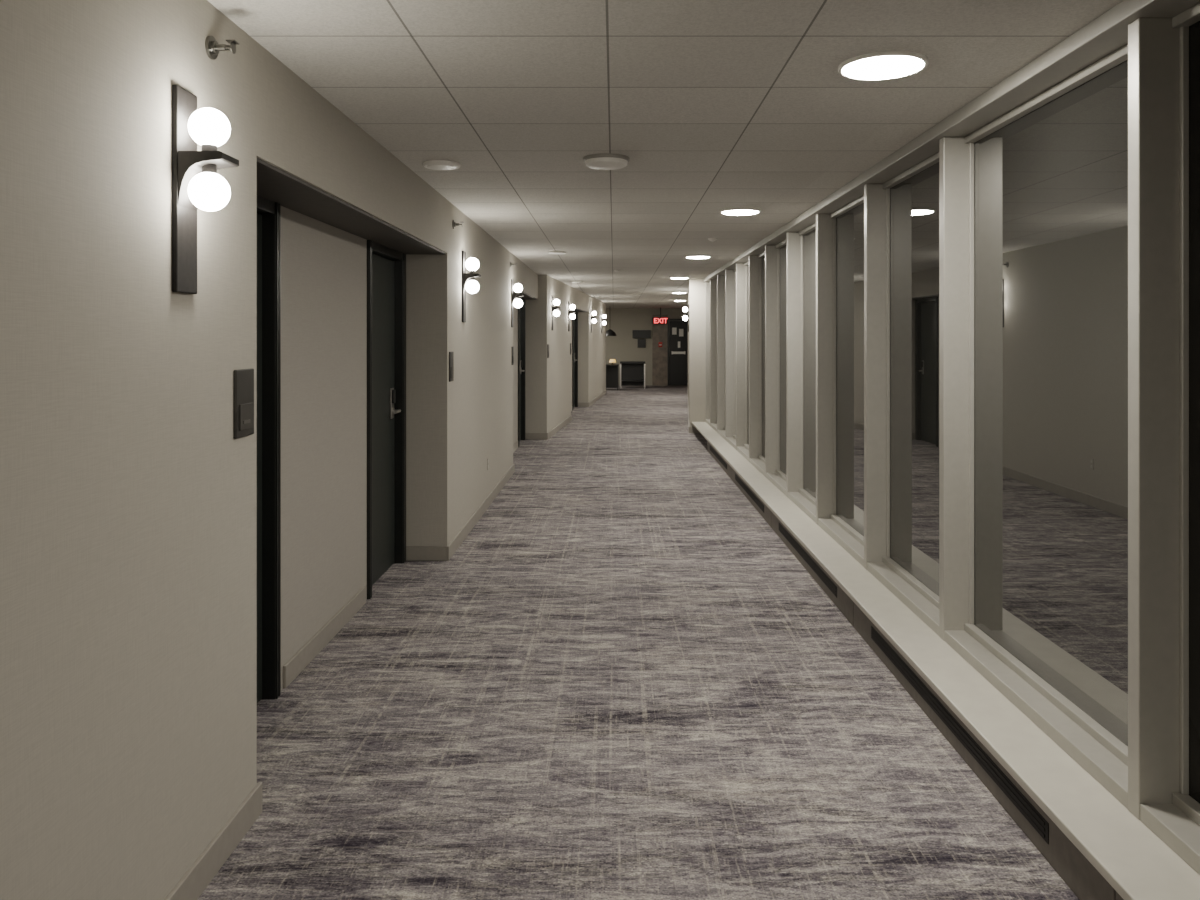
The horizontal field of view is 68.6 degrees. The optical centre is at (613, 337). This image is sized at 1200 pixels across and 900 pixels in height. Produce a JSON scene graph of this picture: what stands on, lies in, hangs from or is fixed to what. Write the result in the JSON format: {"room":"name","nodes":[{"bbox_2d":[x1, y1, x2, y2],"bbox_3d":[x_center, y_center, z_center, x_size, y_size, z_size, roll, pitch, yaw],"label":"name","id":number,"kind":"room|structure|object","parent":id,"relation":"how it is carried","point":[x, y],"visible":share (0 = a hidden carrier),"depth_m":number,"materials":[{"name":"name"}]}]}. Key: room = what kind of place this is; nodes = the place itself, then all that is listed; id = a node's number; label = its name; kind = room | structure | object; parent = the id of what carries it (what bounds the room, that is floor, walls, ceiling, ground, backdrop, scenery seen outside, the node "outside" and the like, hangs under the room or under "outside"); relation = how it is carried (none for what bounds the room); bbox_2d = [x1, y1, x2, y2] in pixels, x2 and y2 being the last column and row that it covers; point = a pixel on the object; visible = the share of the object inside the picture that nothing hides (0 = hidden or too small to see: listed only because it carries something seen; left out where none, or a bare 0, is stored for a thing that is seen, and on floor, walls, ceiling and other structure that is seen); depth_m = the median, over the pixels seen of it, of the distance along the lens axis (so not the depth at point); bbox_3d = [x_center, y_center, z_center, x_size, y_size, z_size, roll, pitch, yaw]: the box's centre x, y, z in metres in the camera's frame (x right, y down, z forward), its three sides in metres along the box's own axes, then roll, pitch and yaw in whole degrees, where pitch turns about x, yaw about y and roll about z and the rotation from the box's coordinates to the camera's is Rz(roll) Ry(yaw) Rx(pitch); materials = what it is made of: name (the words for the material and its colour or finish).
{"room":"hotel corridor","nodes":[
{"label":"hotel corridor","id":0,"kind":"room"},
{"bbox_2d":[0,0,537,899],"bbox_3d":[-1.383,0.285,5.050,0.500,2.450,16.100,0,0,0],"label":"wall","id":1,"kind":"structure","parent":0,"point":[128,492],"depth_m":2.12,"materials":[{"name":"paint"}]},
{"bbox_2d":[172,85,238,293],"bbox_3d":[-1.069,-0.384,2.310,0.127,0.532,0.112,0,0,0],"label":"wall sconce","id":2,"kind":"object","parent":1,"relation":"attached to","point":[196,183],"visible":1,"depth_m":2.28,"materials":[{"name":"brown metal"}]},
{"bbox_2d":[201,144,216,150],"bbox_3d":[-1.062,-0.492,2.310,0.038,0.026,0.038,0,0,0],"label":"socket","id":3,"kind":"object","parent":2,"relation":"attached to","point":[204,147],"depth_m":2.29,"materials":[{"name":"brown metal"}]},
{"bbox_2d":[202,164,216,173],"bbox_3d":[-1.062,-0.444,2.310,0.036,0.026,0.036,0,0,0],"label":"socket","id":4,"kind":"object","parent":2,"relation":"attached to","point":[206,168],"depth_m":2.29,"materials":[{"name":"brown metal"}]},
{"bbox_2d":[205,36,238,59],"bbox_3d":[-1.095,-0.815,2.470,0.075,0.064,0.064,0,0,0],"label":"sprinkler","id":5,"kind":"object","parent":1,"relation":"attached to","point":[212,47],"visible":1,"depth_m":2.46,"materials":[{"name":"metal"}]},
{"bbox_2d":[234,368,253,438],"bbox_3d":[-1.125,0.198,2.683,0.015,0.205,0.130,0,0,0],"label":"room sign","id":6,"kind":"object","parent":1,"relation":"attached to","point":[243,378],"visible":1,"depth_m":2.67,"materials":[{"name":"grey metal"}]},
{"bbox_2d":[164,441,517,899],"bbox_3d":[-1.273,1.462,4.565,0.308,0.097,15.130,0,0,0],"label":"baseboard","id":7,"kind":"structure","parent":1,"relation":"attached to","point":[206,866],"depth_m":3.80,"materials":[{"name":"paint"}]},
{"bbox_2d":[257,158,444,253],"bbox_3d":[-1.389,-0.573,4.385,0.488,0.012,3.180,0,0,0],"label":"soffit","id":8,"kind":"structure","parent":1,"relation":"attached to","point":[274,184],"depth_m":3.91,"materials":[{"name":"paint"}]},
{"bbox_2d":[449,352,453,381],"bbox_3d":[-1.125,0.198,6.100,0.015,0.205,0.130,0,0,0],"label":"room sign","id":9,"kind":"object","parent":1,"relation":"attached to","point":[451,354],"visible":1,"depth_m":6.08,"materials":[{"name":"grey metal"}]},
{"bbox_2d":[452,220,463,228],"bbox_3d":[-1.095,-0.800,6.200,0.075,0.064,0.064,0,0,0],"label":"sprinkler","id":10,"kind":"object","parent":1,"relation":"attached to","point":[454,224],"visible":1,"depth_m":6.19,"materials":[{"name":"metal"}]},
{"bbox_2d":[462,251,480,321],"bbox_3d":[-1.069,-0.384,6.600,0.127,0.532,0.112,0,0,0],"label":"wall sconce","id":11,"kind":"object","parent":1,"relation":"attached to","point":[469,283],"visible":1,"depth_m":6.56,"materials":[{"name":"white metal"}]},
{"bbox_2d":[512,346,513,364],"bbox_3d":[-1.125,0.198,9.800,0.015,0.205,0.130,0,0,0],"label":"room sign","id":12,"kind":"object","parent":1,"relation":"attached to","point":[513,346],"visible":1,"depth_m":9.79,"materials":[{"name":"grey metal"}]},
{"bbox_2d":[511,279,523,326],"bbox_3d":[-1.069,-0.384,9.740,0.127,0.532,0.112,0,0,0],"label":"wall sconce","id":13,"kind":"object","parent":1,"relation":"attached to","point":[516,301],"visible":1,"depth_m":9.70,"materials":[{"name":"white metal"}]},
{"bbox_2d":[513,289,535,299],"bbox_3d":[-1.389,-0.573,11.453,0.488,0.012,3.095,0,0,0],"label":"trim","id":14,"kind":"structure","parent":1,"relation":"attached to","point":[526,296],"depth_m":12.21,"materials":[{"name":"black metal"}]},
{"bbox_2d":[281,206,517,689],"bbox_3d":[-1.483,0.466,7.960,0.300,2.089,8.460,0,0,0],"label":"wall","id":15,"kind":"structure","parent":0,"point":[324,266],"depth_m":4.28,"materials":[{"name":"paint"}]},
{"bbox_2d":[257,214,261,702],"bbox_3d":[-1.458,0.494,3.280,0.107,2.015,0.782,0,0,0],"label":"door","id":16,"kind":"structure","parent":15,"relation":"in","point":[259,217],"depth_m":3.64,"materials":[{"name":"black wood"}]},
{"bbox_2d":[257,195,280,698],"bbox_3d":[-1.497,0.471,3.265,0.180,2.077,0.928,0,0,0],"label":"door frame","id":17,"kind":"structure","parent":15,"relation":"attached to","point":[270,211],"depth_m":3.67,"materials":[{"name":"black metal"}]},
{"bbox_2d":[367,240,405,598],"bbox_3d":[-1.497,0.471,5.527,0.180,2.077,0.893,0,0,0],"label":"door frame","id":18,"kind":"structure","parent":15,"relation":"attached to","point":[399,258],"depth_m":5.89,"materials":[{"name":"black metal"}]},
{"bbox_2d":[372,254,400,584],"bbox_3d":[-1.458,0.494,5.513,0.107,2.015,0.747,0,0,0],"label":"door","id":19,"kind":"structure","parent":15,"relation":"in","point":[384,411],"depth_m":5.58,"materials":[{"name":"black wood"}]},
{"bbox_2d":[518,298,524,446],"bbox_3d":[-1.403,0.471,12.635,0.180,2.077,0.888,0,0,0],"label":"door frame","id":20,"kind":"structure","parent":15,"relation":"attached to","point":[523,300],"depth_m":13.00,"materials":[{"name":"black metal"}]},
{"bbox_2d":[519,307,524,440],"bbox_3d":[-1.365,0.494,12.620,0.107,2.015,0.742,0,0,0],"label":"door","id":21,"kind":"structure","parent":15,"relation":"in","point":[520,361],"depth_m":12.86,"materials":[{"name":"black wood"}]},
{"bbox_2d":[525,275,605,432],"bbox_3d":[-0.958,0.285,18.586,0.700,2.450,10.950,0,0,4],"label":"wall","id":22,"kind":"structure","parent":0,"point":[547,380],"depth_m":14.27,"materials":[{"name":"paint"}]},
{"bbox_2d":[552,296,560,329],"bbox_3d":[-0.897,-0.384,13.644,0.127,0.532,0.112,0,0,4],"label":"wall sconce","id":23,"kind":"object","parent":22,"relation":"attached to","point":[555,312],"visible":1,"depth_m":13.60,"materials":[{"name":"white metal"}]},
{"bbox_2d":[525,390,606,439],"bbox_3d":[-0.801,1.462,18.573,0.414,0.097,10.974,0,0,4],"label":"baseboard","id":24,"kind":"structure","parent":22,"relation":"attached to","point":[545,436],"depth_m":14.38,"materials":[{"name":"paint"}]},
{"bbox_2d":[568,302,575,330],"bbox_3d":[-0.747,-0.384,15.739,0.127,0.532,0.112,0,0,4],"label":"wall sconce","id":25,"kind":"object","parent":22,"relation":"attached to","point":[571,314],"visible":1,"depth_m":15.70,"materials":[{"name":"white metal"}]},
{"bbox_2d":[571,308,587,311],"bbox_3d":[-0.927,-0.573,17.706,0.488,0.012,3.190,0,0,4],"label":"trim","id":26,"kind":"structure","parent":22,"relation":"attached to","point":[575,309],"depth_m":18.14,"materials":[{"name":"black metal"}]},
{"bbox_2d":[591,309,596,332],"bbox_3d":[-0.455,-0.384,19.828,0.127,0.532,0.112,0,0,4],"label":"wall sconce","id":27,"kind":"object","parent":22,"relation":"attached to","point":[593,313],"visible":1,"depth_m":19.79,"materials":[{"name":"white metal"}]},
{"bbox_2d":[601,313,606,332],"bbox_3d":[-0.258,-0.384,22.571,0.127,0.532,0.112,0,0,4],"label":"wall sconce","id":28,"kind":"object","parent":22,"relation":"attached to","point":[603,322],"visible":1,"depth_m":22.52,"materials":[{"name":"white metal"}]},
{"bbox_2d":[571,319,571,405],"bbox_3d":[-1.046,0.466,17.715,0.250,2.089,1.320,0,0,4],"label":"wall","id":29,"kind":"structure","parent":0,"point":[571,319],"depth_m":18.26,"materials":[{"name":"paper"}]},
{"bbox_2d":[572,312,577,409],"bbox_3d":[-0.910,0.471,18.833,0.180,2.077,0.928,0,0,4],"label":"door frame","id":30,"kind":"structure","parent":29,"relation":"attached to","point":[575,313],"depth_m":19.21,"materials":[{"name":"black metal"}]},
{"bbox_2d":[573,319,576,407],"bbox_3d":[-0.873,0.494,18.816,0.107,2.015,0.782,0,0,4],"label":"door","id":31,"kind":"structure","parent":29,"relation":"in","point":[574,354],"depth_m":19.08,"materials":[{"name":"black wood"}]},
{"bbox_2d":[197,385,1078,899],"bbox_3d":[0.000,1.560,12.600,8.000,0.100,31.200,0,0,0],"label":"floor","id":32,"kind":"structure","parent":0,"point":[622,682],"depth_m":3.33,"materials":[{"name":"carpet"}]},
{"bbox_2d":[606,364,618,389],"bbox_3d":[-0.210,1.140,25.700,0.700,0.740,0.600,0,0,0],"label":"side table","id":33,"kind":"object","parent":32,"relation":"on","point":[612,371],"visible":0.52,"depth_m":25.92,"materials":[{"name":"black wood"}]},
{"bbox_2d":[620,361,644,387],"bbox_3d":[0.560,1.110,26.590,0.760,0.800,0.460,0,0,0],"label":"console table","id":34,"kind":"object","parent":32,"relation":"on","point":[632,373],"visible":1,"depth_m":26.75,"materials":[{"name":"black wood"}]},
{"bbox_2d":[621,380,643,381],"bbox_3d":[0.560,1.300,26.600,0.700,0.020,0.400,0,0,0],"label":"shelf","id":35,"kind":"object","parent":34,"relation":"attached to","point":[621,380],"depth_m":26.56,"materials":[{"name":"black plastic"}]},
{"bbox_2d":[707,441,730,478],"bbox_3d":[1.373,1.437,10.597,0.254,0.146,2.394,0,0,0],"label":"radiator cover","id":36,"kind":"object","parent":32,"relation":"on","point":[725,466],"visible":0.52,"depth_m":10.40,"materials":[{"name":"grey metal"}]},
{"bbox_2d":[710,446,726,468],"bbox_3d":[1.249,1.426,10.600,0.006,0.060,1.740,0,0,0],"label":"grille","id":37,"kind":"object","parent":36,"relation":"attached to","point":[713,452],"depth_m":10.51,"materials":[{"name":"black metal"}]},
{"bbox_2d":[731,467,770,526],"bbox_3d":[1.373,1.437,8.197,0.254,0.146,2.394,0,0,0],"label":"vent","id":38,"kind":"object","parent":32,"relation":"on","point":[764,511],"visible":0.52,"depth_m":7.94,"materials":[{"name":"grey metal"}]},
{"bbox_2d":[735,474,763,511],"bbox_3d":[1.249,1.426,8.200,0.006,0.060,1.740,0,0,0],"label":"grille","id":39,"kind":"object","parent":38,"relation":"attached to","point":[757,502],"depth_m":8.09,"materials":[{"name":"black metal"}]},
{"bbox_2d":[771,512,853,626],"bbox_3d":[1.373,1.437,5.797,0.254,0.146,2.394,0,0,0],"label":"radiator cover","id":40,"kind":"object","parent":32,"relation":"on","point":[843,602],"visible":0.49,"depth_m":5.42,"materials":[{"name":"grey metal"}]},
{"bbox_2d":[779,523,836,597],"bbox_3d":[1.249,1.426,5.800,0.006,0.060,1.740,0,0,0],"label":"grille","id":41,"kind":"object","parent":40,"relation":"attached to","point":[823,577],"depth_m":5.62,"materials":[{"name":"black metal"}]},
{"bbox_2d":[854,603,1115,899],"bbox_3d":[1.373,1.437,3.397,0.254,0.146,2.394,0,0,0],"label":"radiator cover","id":42,"kind":"object","parent":32,"relation":"on","point":[1072,866],"visible":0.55,"depth_m":2.86,"materials":[{"name":"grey metal"}]},
{"bbox_2d":[871,626,1048,843],"bbox_3d":[1.249,1.426,3.400,0.006,0.060,1.740,0,0,0],"label":"grille","id":43,"kind":"object","parent":42,"relation":"attached to","point":[1035,818],"depth_m":3.09,"materials":[{"name":"black metal"}]},
{"bbox_2d":[1116,892,1123,899],"bbox_3d":[1.373,1.437,0.997,0.254,0.146,2.394,0,0,0],"label":"radiator cover","id":44,"kind":"object","parent":32,"relation":"on","point":[1118,897],"visible":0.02,"depth_m":2.18,"materials":[{"name":"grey metal"}]},
{"bbox_2d":[606,308,687,384],"bbox_3d":[0.000,0.285,28.100,8.000,2.450,0.200,0,0,0],"label":"wall","id":45,"kind":"structure","parent":0,"point":[622,346],"depth_m":28.00,"materials":[{"name":"paint"}]},
{"bbox_2d":[633,330,650,347],"bbox_3d":[0.880,0.030,27.975,0.580,0.560,0.050,0,0,0],"label":"wall display","id":46,"kind":"object","parent":45,"relation":"attached to","point":[636,333],"visible":1,"depth_m":27.95,"materials":[{"name":"black plastic"}]},
{"bbox_2d":[652,315,667,385],"bbox_3d":[1.460,0.385,27.965,0.480,2.250,0.070,0,0,0],"label":"wood panel","id":47,"kind":"object","parent":45,"relation":"attached to","point":[659,331],"visible":1,"depth_m":27.93,"materials":[{"name":"brown wood"}]},
{"bbox_2d":[668,319,687,385],"bbox_3d":[2.040,0.450,27.950,0.680,2.120,0.100,0,0,0],"label":"door frame","id":48,"kind":"structure","parent":45,"relation":"attached to","point":[669,319],"depth_m":27.90,"materials":[{"name":"black metal"}]},
{"bbox_2d":[670,321,686,384],"bbox_3d":[2.040,0.480,27.927,0.550,2.040,0.095,0,0,0],"label":"door","id":49,"kind":"structure","parent":45,"relation":"in","point":[678,329],"depth_m":27.93,"materials":[{"name":"black wood"}]},
{"bbox_2d":[207,0,1122,307],"bbox_3d":[0.000,-0.990,12.600,8.000,0.100,31.200,0,0,0],"label":"ceiling","id":50,"kind":"structure","parent":0,"point":[714,106],"depth_m":3.45,"materials":[{"name":"tile"}]},
{"bbox_2d":[423,160,460,169],"bbox_3d":[-0.930,-0.928,4.750,0.200,0.024,0.200,0,0,0],"label":"ceiling speaker","id":51,"kind":"object","parent":50,"relation":"attached to","point":[432,164],"visible":1,"depth_m":4.70,"materials":[{"name":"white plastic"}]},
{"bbox_2d":[427,164,455,169],"bbox_3d":[-0.930,-0.925,4.750,0.164,0.018,0.164,0,0,0],"label":"grille","id":52,"kind":"object","parent":51,"relation":"attached to","point":[430,166],"depth_m":4.72,"materials":[{"name":"white plastic"}]},
{"bbox_2d":[548,251,565,253],"bbox_3d":[-0.620,-0.928,9.600,0.200,0.024,0.200,0,0,0],"label":"ceiling speaker","id":53,"kind":"object","parent":50,"relation":"attached to","point":[549,252],"visible":1,"depth_m":9.53,"materials":[{"name":"white plastic"}]},
{"bbox_2d":[583,153,629,169],"bbox_3d":[-0.040,-0.917,4.600,0.244,0.046,0.244,0,0,0],"label":"smoke detector","id":54,"kind":"object","parent":50,"relation":"attached to","point":[601,161],"visible":1,"depth_m":4.52,"materials":[{"name":"paint"}]},
{"bbox_2d":[606,329,615,335],"bbox_3d":[-0.120,-0.500,26.200,0.400,0.880,0.400,0,0,0],"label":"pendant lamp","id":55,"kind":"object","parent":50,"relation":"hanging from","point":[609,332],"visible":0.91,"depth_m":26.06,"materials":[{"name":"black plastic"}]},
{"bbox_2d":[652,308,668,323],"bbox_3d":[1.440,-0.690,27.195,0.540,0.500,0.070,0,0,0],"label":"exit sign","id":56,"kind":"object","parent":50,"relation":"hanging from","point":[660,320],"visible":1,"depth_m":27.17,"materials":[{"name":"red plastic"}]},
{"bbox_2d":[670,277,688,278],"bbox_3d":[1.020,-0.931,13.700,0.300,0.018,0.300,0,0,0],"label":"recessed light","id":57,"kind":"object","parent":50,"relation":"in","point":[670,277],"visible":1,"depth_m":13.65,"materials":[{"name":"white plastic"}]},
{"bbox_2d":[685,255,710,258],"bbox_3d":[0.970,-0.931,10.150,0.300,0.018,0.300,0,0,0],"label":"recessed light","id":58,"kind":"object","parent":50,"relation":"in","point":[692,256],"visible":1,"depth_m":10.09,"materials":[{"name":"white plastic"}]},
{"bbox_2d":[687,256,708,258],"bbox_3d":[0.970,-0.928,10.150,0.266,0.012,0.266,0,0,0],"label":"diffuser","id":59,"kind":"object","parent":58,"relation":"attached to","point":[692,257],"depth_m":10.09,"materials":[{"name":"white plastic"}]},
{"bbox_2d":[720,208,760,214],"bbox_3d":[0.935,-0.931,6.520,0.300,0.018,0.300,0,0,0],"label":"recessed light","id":60,"kind":"object","parent":50,"relation":"in","point":[735,211],"visible":1,"depth_m":6.45,"materials":[{"name":"white plastic"}]},
{"bbox_2d":[722,210,757,214],"bbox_3d":[0.935,-0.928,6.520,0.266,0.012,0.266,0,0,0],"label":"diffuser","id":61,"kind":"object","parent":60,"relation":"attached to","point":[726,212],"depth_m":6.47,"materials":[{"name":"white plastic"}]},
{"bbox_2d":[838,51,928,80],"bbox_3d":[0.925,-0.931,3.030,0.300,0.018,0.300,0,0,0],"label":"recessed light","id":62,"kind":"object","parent":50,"relation":"in","point":[884,65],"visible":1,"depth_m":2.99,"materials":[{"name":"white plastic"}]},
{"bbox_2d":[688,279,704,426],"bbox_3d":[2.076,0.285,21.052,0.600,2.450,14.200,0,0,5],"label":"wall","id":63,"kind":"structure","parent":0,"point":[696,296],"depth_m":13.99,"materials":[{"name":"paint"}]},
{"bbox_2d":[682,304,688,331],"bbox_3d":[1.380,-0.384,16.995,0.127,0.532,0.112,0,0,5],"label":"wall sconce","id":64,"kind":"object","parent":63,"relation":"attached to","point":[684,309],"visible":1,"depth_m":16.95,"materials":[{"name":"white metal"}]},
{"bbox_2d":[687,383,699,432],"bbox_3d":[1.911,1.462,20.958,0.314,0.097,14.014,0,0,5],"label":"baseboard","id":65,"kind":"structure","parent":63,"relation":"attached to","point":[690,429],"depth_m":13.99,"materials":[{"name":"paint"}]},
{"bbox_2d":[705,282,709,421],"bbox_3d":[1.525,0.224,13.973,0.150,2.218,0.055,0,0,0],"label":"trim","id":66,"kind":"structure","parent":63,"relation":"attached to","point":[707,284],"depth_m":13.95,"materials":[{"name":"paint"}]},
{"bbox_2d":[710,279,716,431],"bbox_3d":[1.526,0.225,12.828,0.148,2.217,0.845,0,0,0],"label":"window","id":67,"kind":"structure","parent":63,"relation":"in","point":[713,425],"depth_m":12.97,"materials":[{"name":"clear glass"}]},
{"bbox_2d":[710,279,716,426],"bbox_3d":[1.525,0.224,13.277,0.150,2.218,0.055,0,0,0],"label":"trim","id":68,"kind":"structure","parent":63,"relation":"attached to","point":[713,283],"depth_m":13.25,"materials":[{"name":"paint"}]},
{"bbox_2d":[717,275,724,438],"bbox_3d":[1.526,0.225,11.902,0.148,2.217,0.895,0,0,0],"label":"window","id":69,"kind":"structure","parent":63,"relation":"in","point":[721,433],"depth_m":12.05,"materials":[{"name":"clear glass"}]},
{"bbox_2d":[717,275,724,429],"bbox_3d":[1.525,0.224,12.377,0.150,2.218,0.055,0,0,0],"label":"trim","id":70,"kind":"structure","parent":63,"relation":"attached to","point":[720,278],"depth_m":12.35,"materials":[{"name":"paint"}]},
{"bbox_2d":[725,270,733,439],"bbox_3d":[1.525,0.224,11.428,0.150,2.218,0.055,0,0,0],"label":"trim","id":71,"kind":"structure","parent":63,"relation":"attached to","point":[729,274],"depth_m":11.40,"materials":[{"name":"paint"}]},
{"bbox_2d":[726,268,735,448],"bbox_3d":[1.526,0.225,10.938,0.148,2.217,0.925,0,0,0],"label":"window","id":72,"kind":"structure","parent":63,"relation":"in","point":[731,440],"depth_m":11.38,"materials":[{"name":"clear glass"}]},
{"bbox_2d":[736,263,745,449],"bbox_3d":[1.525,0.224,10.447,0.150,2.218,0.055,0,0,0],"label":"trim","id":73,"kind":"structure","parent":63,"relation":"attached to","point":[740,268],"depth_m":10.42,"materials":[{"name":"paint"}]},
{"bbox_2d":[737,261,748,460],"bbox_3d":[1.526,0.225,9.947,0.148,2.217,0.945,0,0,0],"label":"window","id":74,"kind":"structure","parent":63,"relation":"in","point":[744,451],"depth_m":10.41,"materials":[{"name":"clear glass"}]},
{"bbox_2d":[749,255,759,461],"bbox_3d":[1.525,0.224,9.447,0.150,2.218,0.055,0,0,0],"label":"trim","id":75,"kind":"structure","parent":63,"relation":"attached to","point":[754,261],"depth_m":9.42,"materials":[{"name":"paint"}]},
{"bbox_2d":[750,252,764,475],"bbox_3d":[1.526,0.225,8.938,0.148,2.217,0.965,0,0,0],"label":"window","id":76,"kind":"structure","parent":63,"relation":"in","point":[758,463],"depth_m":9.36,"materials":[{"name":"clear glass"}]},
{"bbox_2d":[765,245,777,476],"bbox_3d":[1.525,0.224,8.428,0.150,2.218,0.055,0,0,0],"label":"trim","id":77,"kind":"structure","parent":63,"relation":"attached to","point":[770,250],"depth_m":8.40,"materials":[{"name":"paint"}]},
{"bbox_2d":[766,240,785,494],"bbox_3d":[1.526,0.225,7.902,0.148,2.217,0.995,0,0,0],"label":"window","id":78,"kind":"structure","parent":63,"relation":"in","point":[778,478],"depth_m":8.25,"materials":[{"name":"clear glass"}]},
{"bbox_2d":[786,232,800,496],"bbox_3d":[1.525,0.224,7.378,0.150,2.218,0.055,0,0,0],"label":"trim","id":79,"kind":"structure","parent":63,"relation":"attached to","point":[793,240],"depth_m":7.35,"materials":[{"name":"paint"}]},
{"bbox_2d":[788,223,815,522],"bbox_3d":[1.526,0.225,6.838,0.148,2.217,1.025,0,0,0],"label":"window","id":80,"kind":"structure","parent":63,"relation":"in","point":[805,498],"depth_m":7.15,"materials":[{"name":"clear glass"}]},
{"bbox_2d":[816,214,832,524],"bbox_3d":[1.525,0.224,6.298,0.150,2.218,0.055,0,0,0],"label":"trim","id":81,"kind":"structure","parent":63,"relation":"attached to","point":[824,223],"depth_m":6.27,"materials":[{"name":"paint"}]},
{"bbox_2d":[818,195,863,566],"bbox_3d":[1.526,0.225,5.688,0.148,2.217,1.165,0,0,0],"label":"window","id":82,"kind":"structure","parent":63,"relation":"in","point":[845,525],"depth_m":5.88,"materials":[{"name":"clear glass"}]},
{"bbox_2d":[864,184,885,569],"bbox_3d":[1.525,0.224,5.077,0.150,2.218,0.055,0,0,0],"label":"trim","id":83,"kind":"structure","parent":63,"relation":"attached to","point":[874,194],"depth_m":5.05,"materials":[{"name":"paint"}]},
{"bbox_2d":[867,152,938,635],"bbox_3d":[1.526,0.225,4.487,0.148,2.217,1.125,0,0,0],"label":"window","id":84,"kind":"structure","parent":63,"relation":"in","point":[909,570],"depth_m":4.61,"materials":[{"name":"clear glass"}]},
{"bbox_2d":[692,422,1199,899],"bbox_3d":[1.518,1.348,5.500,0.565,0.030,17.000,0,0,0],"label":"window sill","id":85,"kind":"structure","parent":63,"relation":"attached to","point":[1131,858],"depth_m":2.94,"materials":[{"name":"beige paint"}]},
{"bbox_2d":[703,0,1199,281],"bbox_3d":[1.607,-0.912,5.500,0.385,0.055,17.000,0,0,0],"label":"trim","id":86,"kind":"structure","parent":63,"relation":"attached to","point":[1107,33],"depth_m":3.25,"materials":[{"name":"paint"}]},
{"bbox_2d":[939,137,968,640],"bbox_3d":[1.525,0.224,3.897,0.150,2.218,0.055,0,0,0],"label":"trim","id":87,"kind":"structure","parent":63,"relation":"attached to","point":[953,152],"depth_m":3.87,"materials":[{"name":"paint"}]},
{"bbox_2d":[944,44,1127,808],"bbox_3d":[1.526,0.225,3.178,0.148,2.217,1.385,0,0,0],"label":"window","id":88,"kind":"structure","parent":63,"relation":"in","point":[1047,628],"depth_m":3.13,"materials":[{"name":"clear glass"}]},
{"bbox_2d":[1128,18,1179,819],"bbox_3d":[1.525,0.224,2.458,0.150,2.218,0.055,0,0,0],"label":"window mullion","id":89,"kind":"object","parent":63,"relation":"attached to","point":[1153,44],"depth_m":2.43,"materials":[{"name":"paint"}]},
{"bbox_2d":[1140,2,1199,874],"bbox_3d":[1.526,0.225,1.692,0.148,2.217,1.475,0,0,0],"label":"window","id":90,"kind":"structure","parent":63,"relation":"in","point":[1177,824],"depth_m":2.41,"materials":[{"name":"clear glass"}]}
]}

